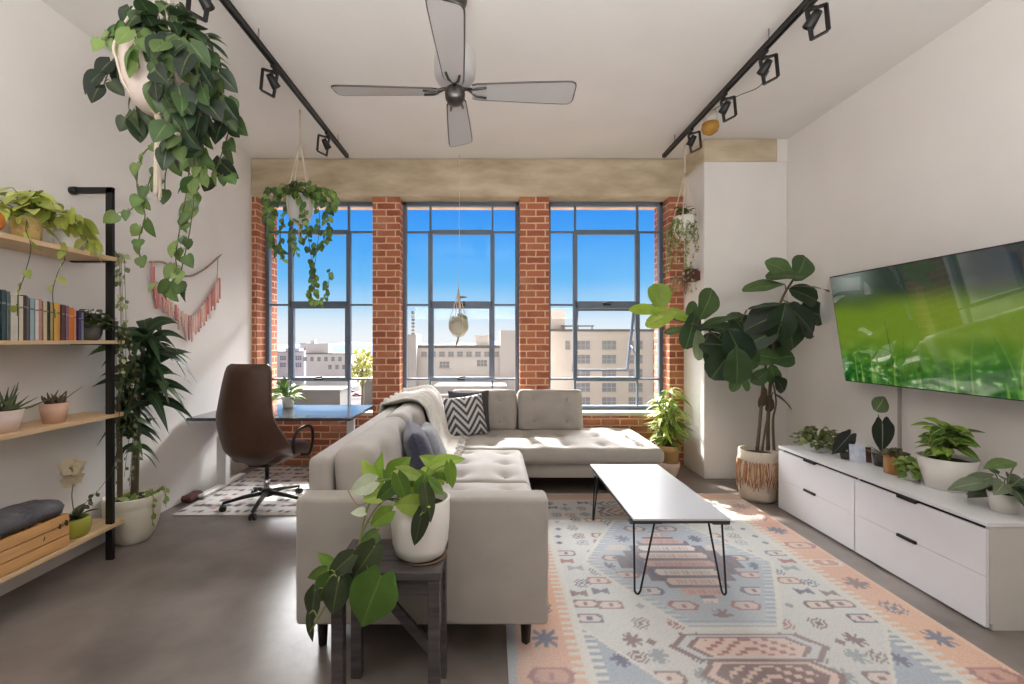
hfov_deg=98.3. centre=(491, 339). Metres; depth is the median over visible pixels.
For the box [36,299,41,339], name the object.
book
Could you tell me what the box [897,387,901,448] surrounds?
cable cover
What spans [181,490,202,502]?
cloth bundle
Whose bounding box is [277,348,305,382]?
warehouse
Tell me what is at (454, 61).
ceiling fan
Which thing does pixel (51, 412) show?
pot
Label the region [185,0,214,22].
track spotlight
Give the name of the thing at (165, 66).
hanging plant
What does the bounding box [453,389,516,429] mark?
cushion
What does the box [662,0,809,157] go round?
track rail
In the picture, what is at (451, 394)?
throw pillow
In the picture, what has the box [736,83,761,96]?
cable
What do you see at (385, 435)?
cushion
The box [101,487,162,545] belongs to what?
pot
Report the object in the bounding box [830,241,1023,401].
television
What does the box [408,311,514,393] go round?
building
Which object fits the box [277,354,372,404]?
ground
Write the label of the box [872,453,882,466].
pot
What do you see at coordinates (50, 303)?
book
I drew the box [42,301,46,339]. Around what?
book
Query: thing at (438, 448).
throw pillow
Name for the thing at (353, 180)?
beam
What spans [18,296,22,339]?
book
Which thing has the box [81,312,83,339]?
book
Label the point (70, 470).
potted orchid
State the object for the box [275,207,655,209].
roof overhang
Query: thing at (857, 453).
photo card
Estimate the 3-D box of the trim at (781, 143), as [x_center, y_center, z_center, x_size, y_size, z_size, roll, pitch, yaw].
[3.005,-1.965,4.830,0.110,0.230,0.500,0,0,0]
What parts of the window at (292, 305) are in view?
sash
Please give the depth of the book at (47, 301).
2.51 m
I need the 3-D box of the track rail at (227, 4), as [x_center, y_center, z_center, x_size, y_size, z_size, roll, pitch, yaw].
[-1.560,-2.021,3.055,0.036,0.118,3.410,0,0,0]
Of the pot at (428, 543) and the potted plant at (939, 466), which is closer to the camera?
the pot at (428, 543)
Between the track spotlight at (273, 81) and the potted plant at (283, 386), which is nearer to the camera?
the track spotlight at (273, 81)
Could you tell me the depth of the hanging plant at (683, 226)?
4.65 m
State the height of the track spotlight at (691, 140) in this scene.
0.219 m
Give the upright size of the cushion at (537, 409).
0.458 m
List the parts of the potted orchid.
flower stem, pot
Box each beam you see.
[251,159,683,201]
[683,139,776,175]
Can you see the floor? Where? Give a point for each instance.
(202, 599)
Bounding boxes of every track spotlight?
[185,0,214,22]
[259,63,280,97]
[316,131,331,156]
[686,127,701,153]
[718,91,736,122]
[756,48,779,84]
[802,0,830,40]
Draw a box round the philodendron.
[947,458,1023,514]
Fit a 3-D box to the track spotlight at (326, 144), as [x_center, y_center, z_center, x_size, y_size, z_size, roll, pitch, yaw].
[-1.597,-1.857,4.204,0.127,0.219,0.098,0,0,0]
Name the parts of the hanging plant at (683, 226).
pot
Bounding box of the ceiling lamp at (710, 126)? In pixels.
[701,106,719,135]
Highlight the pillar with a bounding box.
[684,162,786,478]
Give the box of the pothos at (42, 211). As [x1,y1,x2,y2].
[0,187,103,317]
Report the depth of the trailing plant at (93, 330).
2.94 m
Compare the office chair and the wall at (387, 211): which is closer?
the office chair
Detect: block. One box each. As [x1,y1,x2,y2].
[299,340,327,350]
[551,309,653,404]
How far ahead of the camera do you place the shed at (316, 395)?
150.01 m
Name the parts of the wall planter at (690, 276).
pot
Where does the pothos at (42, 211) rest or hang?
on the shelving unit
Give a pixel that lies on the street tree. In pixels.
(363, 364)
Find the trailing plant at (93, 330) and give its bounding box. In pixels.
[4,251,142,550]
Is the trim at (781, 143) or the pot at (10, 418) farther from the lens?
the trim at (781, 143)
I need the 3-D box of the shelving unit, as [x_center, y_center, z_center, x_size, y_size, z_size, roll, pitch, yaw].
[-2.619,0.217,2.368,0.282,2.446,1.235,0,0,0]
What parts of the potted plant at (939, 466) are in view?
pot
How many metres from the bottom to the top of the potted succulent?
0.200 m
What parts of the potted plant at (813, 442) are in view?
pot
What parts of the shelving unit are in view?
post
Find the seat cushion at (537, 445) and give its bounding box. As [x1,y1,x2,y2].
[462,427,663,463]
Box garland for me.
[149,254,221,341]
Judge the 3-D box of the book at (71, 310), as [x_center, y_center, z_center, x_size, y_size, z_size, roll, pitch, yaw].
[-2.604,-0.096,2.644,0.169,0.198,0.038,0,0,0]
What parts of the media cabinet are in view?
drawer, drawer, shadow gap rail, drawer, drawer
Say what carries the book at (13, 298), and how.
on the shelving unit
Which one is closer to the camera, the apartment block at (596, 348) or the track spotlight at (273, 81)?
the track spotlight at (273, 81)
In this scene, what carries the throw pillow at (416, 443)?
on the sectional sofa
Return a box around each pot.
[0,408,24,433]
[10,216,42,240]
[38,401,69,423]
[52,227,85,249]
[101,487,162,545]
[391,490,449,562]
[738,445,777,503]
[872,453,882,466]
[986,489,1020,514]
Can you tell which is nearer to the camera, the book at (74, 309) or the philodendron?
the philodendron
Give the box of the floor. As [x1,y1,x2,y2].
[0,465,1023,683]
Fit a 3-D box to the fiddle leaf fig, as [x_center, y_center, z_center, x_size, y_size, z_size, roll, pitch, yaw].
[2.167,0.330,4.020,1.762,2.220,0.452,0,0,8]
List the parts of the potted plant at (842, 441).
pot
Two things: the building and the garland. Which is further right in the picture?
the building
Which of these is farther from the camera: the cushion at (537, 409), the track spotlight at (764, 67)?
the cushion at (537, 409)
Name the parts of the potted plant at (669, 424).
pot, pot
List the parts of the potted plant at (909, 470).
pot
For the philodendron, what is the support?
on the media cabinet
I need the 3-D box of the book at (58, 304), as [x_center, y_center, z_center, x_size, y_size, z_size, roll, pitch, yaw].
[-2.600,-0.104,2.568,0.162,0.214,0.020,0,0,0]
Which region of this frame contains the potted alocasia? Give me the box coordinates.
[865,396,894,466]
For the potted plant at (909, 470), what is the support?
on the media cabinet
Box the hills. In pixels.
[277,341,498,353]
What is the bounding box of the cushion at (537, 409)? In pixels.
[517,389,582,429]
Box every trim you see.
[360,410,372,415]
[582,410,661,415]
[776,139,786,161]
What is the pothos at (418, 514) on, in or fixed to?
on the side table at (430, 580)
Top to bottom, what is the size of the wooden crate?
0.190 m
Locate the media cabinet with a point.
(967, 555)
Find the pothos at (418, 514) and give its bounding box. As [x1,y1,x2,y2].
[304,452,464,641]
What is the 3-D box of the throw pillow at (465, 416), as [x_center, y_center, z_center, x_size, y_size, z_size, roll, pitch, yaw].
[-0.270,0.775,4.500,0.455,0.439,0.201,0,0,-18]
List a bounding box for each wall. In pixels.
[0,0,251,595]
[252,197,683,464]
[787,0,1023,485]
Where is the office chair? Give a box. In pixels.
[216,364,313,520]
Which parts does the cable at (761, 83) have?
cord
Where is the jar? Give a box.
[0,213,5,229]
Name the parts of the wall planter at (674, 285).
pot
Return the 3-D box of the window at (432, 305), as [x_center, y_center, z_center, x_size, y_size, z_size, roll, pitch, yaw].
[-0.370,-0.407,5.276,1.385,2.475,0.117,0,0,0]
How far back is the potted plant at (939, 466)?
2.65 m
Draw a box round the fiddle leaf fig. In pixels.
[629,255,829,503]
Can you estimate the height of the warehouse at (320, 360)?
23.497 m
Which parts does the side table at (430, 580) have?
leg, leg, leg, leg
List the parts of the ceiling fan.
blade, edge trim, blade arm, edge trim, blade, blade arm, edge trim, blade, blade arm, blade, edge trim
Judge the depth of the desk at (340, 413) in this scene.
4.29 m
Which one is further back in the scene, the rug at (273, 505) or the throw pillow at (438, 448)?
the rug at (273, 505)
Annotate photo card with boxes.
[849,444,871,462]
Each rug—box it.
[172,467,308,515]
[506,493,1023,683]
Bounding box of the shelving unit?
[0,186,124,583]
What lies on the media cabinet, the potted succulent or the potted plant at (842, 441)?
the potted plant at (842, 441)
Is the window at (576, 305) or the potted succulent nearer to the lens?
the potted succulent
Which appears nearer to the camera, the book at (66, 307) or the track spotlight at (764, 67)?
the book at (66, 307)
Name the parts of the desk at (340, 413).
leg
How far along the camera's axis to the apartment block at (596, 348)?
109.99 m
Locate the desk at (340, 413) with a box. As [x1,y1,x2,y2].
[186,405,373,497]
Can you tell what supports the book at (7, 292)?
on the shelving unit
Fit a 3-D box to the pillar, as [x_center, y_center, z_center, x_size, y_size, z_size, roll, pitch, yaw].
[2.630,-0.205,4.830,0.860,3.290,0.500,0,0,0]
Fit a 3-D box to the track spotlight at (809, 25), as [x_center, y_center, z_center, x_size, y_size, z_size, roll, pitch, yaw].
[1.887,-1.857,2.574,0.127,0.219,0.098,0,0,0]
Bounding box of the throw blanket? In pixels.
[379,385,468,455]
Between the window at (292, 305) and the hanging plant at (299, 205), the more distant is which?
the window at (292, 305)
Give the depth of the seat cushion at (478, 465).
3.36 m
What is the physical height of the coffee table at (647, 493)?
0.428 m
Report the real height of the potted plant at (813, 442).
0.204 m
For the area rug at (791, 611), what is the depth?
2.28 m
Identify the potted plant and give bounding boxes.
[272,376,308,407]
[642,387,692,477]
[789,425,838,452]
[832,429,856,459]
[892,456,921,481]
[910,417,984,492]
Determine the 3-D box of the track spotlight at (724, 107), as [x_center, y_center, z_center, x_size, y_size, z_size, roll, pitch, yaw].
[1.887,-1.857,3.544,0.127,0.219,0.098,0,0,0]
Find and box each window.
[266,202,372,409]
[403,202,518,393]
[549,202,662,409]
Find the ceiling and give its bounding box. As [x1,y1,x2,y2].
[42,0,990,158]
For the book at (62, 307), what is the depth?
2.58 m
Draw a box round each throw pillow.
[403,420,435,477]
[421,421,446,455]
[442,393,488,435]
[448,390,489,431]
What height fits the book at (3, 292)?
0.262 m
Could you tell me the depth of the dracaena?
3.14 m
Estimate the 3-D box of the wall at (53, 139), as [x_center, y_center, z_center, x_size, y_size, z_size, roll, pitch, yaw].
[-2.835,-0.320,1.175,0.150,3.520,8.750,0,0,0]
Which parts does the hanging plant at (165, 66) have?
pot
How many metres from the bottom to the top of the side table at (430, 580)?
0.575 m
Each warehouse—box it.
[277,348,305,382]
[303,344,357,386]
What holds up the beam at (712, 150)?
attached to the wall at (925, 160)
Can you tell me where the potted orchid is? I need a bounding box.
[56,457,96,539]
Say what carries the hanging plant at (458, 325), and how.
hanging from the ceiling
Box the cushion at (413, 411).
[385,401,428,426]
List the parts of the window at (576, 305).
sash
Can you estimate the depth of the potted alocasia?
3.16 m
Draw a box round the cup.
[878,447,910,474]
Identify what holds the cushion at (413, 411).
on the sectional sofa
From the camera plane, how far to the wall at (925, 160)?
3.19 m
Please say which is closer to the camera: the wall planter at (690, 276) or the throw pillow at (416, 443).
the throw pillow at (416, 443)
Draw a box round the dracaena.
[89,316,195,545]
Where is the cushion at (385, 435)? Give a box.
[334,417,405,489]
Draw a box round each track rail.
[219,0,348,157]
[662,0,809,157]
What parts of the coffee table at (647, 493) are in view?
leg, leg, leg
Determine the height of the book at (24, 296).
0.244 m
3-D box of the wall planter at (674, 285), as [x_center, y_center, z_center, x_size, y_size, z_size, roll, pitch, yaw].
[2.083,-0.575,4.984,0.200,0.290,0.192,0,0,0]
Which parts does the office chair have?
backrest, seat, armrest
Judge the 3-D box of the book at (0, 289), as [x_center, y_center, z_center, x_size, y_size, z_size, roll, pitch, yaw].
[-2.598,-0.128,2.250,0.164,0.262,0.028,0,0,0]
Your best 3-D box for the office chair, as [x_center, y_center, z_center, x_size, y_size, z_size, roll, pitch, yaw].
[-1.946,0.817,3.832,0.680,1.244,0.734,0,0,0]
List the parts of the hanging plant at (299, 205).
pot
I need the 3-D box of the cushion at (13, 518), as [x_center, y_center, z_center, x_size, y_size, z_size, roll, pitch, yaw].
[-2.604,0.963,2.290,0.283,0.095,0.575,0,0,0]
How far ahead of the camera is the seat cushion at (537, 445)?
4.13 m
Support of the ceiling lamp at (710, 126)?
attached to the ceiling
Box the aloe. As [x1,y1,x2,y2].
[0,382,52,433]
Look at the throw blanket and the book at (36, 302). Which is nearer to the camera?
the book at (36, 302)
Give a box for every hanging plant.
[83,0,247,301]
[261,110,339,306]
[449,154,467,344]
[662,145,698,274]
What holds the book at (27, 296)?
on the shelving unit
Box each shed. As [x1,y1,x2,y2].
[294,386,351,404]
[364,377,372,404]
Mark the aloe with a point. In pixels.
(11, 414)
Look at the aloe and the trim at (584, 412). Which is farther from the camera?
the trim at (584, 412)
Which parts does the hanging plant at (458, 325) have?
pot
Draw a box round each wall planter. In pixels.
[669,276,685,296]
[678,266,699,293]
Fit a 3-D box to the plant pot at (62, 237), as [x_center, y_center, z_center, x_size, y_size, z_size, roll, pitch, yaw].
[-2.594,-0.639,2.741,0.165,0.187,0.190,0,0,0]
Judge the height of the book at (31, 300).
0.232 m
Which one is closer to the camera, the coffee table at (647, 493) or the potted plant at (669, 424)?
the coffee table at (647, 493)
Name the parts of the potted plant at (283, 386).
pot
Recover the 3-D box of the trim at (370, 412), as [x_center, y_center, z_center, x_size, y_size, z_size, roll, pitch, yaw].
[-2.037,0.850,5.320,1.327,0.040,0.520,0,0,0]
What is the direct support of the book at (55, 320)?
on the shelving unit
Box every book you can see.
[0,289,0,339]
[1,290,5,339]
[6,291,9,339]
[10,295,17,339]
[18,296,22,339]
[20,295,26,339]
[27,296,28,339]
[29,298,33,339]
[34,299,38,339]
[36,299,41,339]
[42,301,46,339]
[47,301,48,339]
[49,302,52,339]
[53,303,57,339]
[58,304,59,339]
[60,305,64,339]
[65,306,68,339]
[69,307,73,339]
[74,309,75,339]
[76,311,80,339]
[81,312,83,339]
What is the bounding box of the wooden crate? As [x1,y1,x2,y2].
[0,513,68,577]
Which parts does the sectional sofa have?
leg, frame, arm, frame, leg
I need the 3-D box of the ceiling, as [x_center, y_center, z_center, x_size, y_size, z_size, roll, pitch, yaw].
[0.150,-2.155,1.175,6.120,0.150,8.750,0,0,0]
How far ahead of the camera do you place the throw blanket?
3.92 m
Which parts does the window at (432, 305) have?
sash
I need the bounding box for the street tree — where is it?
[352,346,372,404]
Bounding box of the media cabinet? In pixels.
[778,446,1023,630]
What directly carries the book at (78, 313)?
on the shelving unit
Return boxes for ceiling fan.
[331,0,576,146]
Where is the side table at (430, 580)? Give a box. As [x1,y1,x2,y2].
[331,539,447,683]
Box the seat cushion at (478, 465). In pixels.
[445,449,529,485]
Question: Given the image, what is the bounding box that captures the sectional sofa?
[296,389,663,646]
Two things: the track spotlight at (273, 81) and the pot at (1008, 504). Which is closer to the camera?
the pot at (1008, 504)
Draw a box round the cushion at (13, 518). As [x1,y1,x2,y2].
[0,499,64,536]
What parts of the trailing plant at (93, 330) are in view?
pot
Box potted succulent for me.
[38,386,82,423]
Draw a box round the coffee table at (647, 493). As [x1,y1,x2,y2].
[590,464,730,595]
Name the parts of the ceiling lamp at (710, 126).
lamp shade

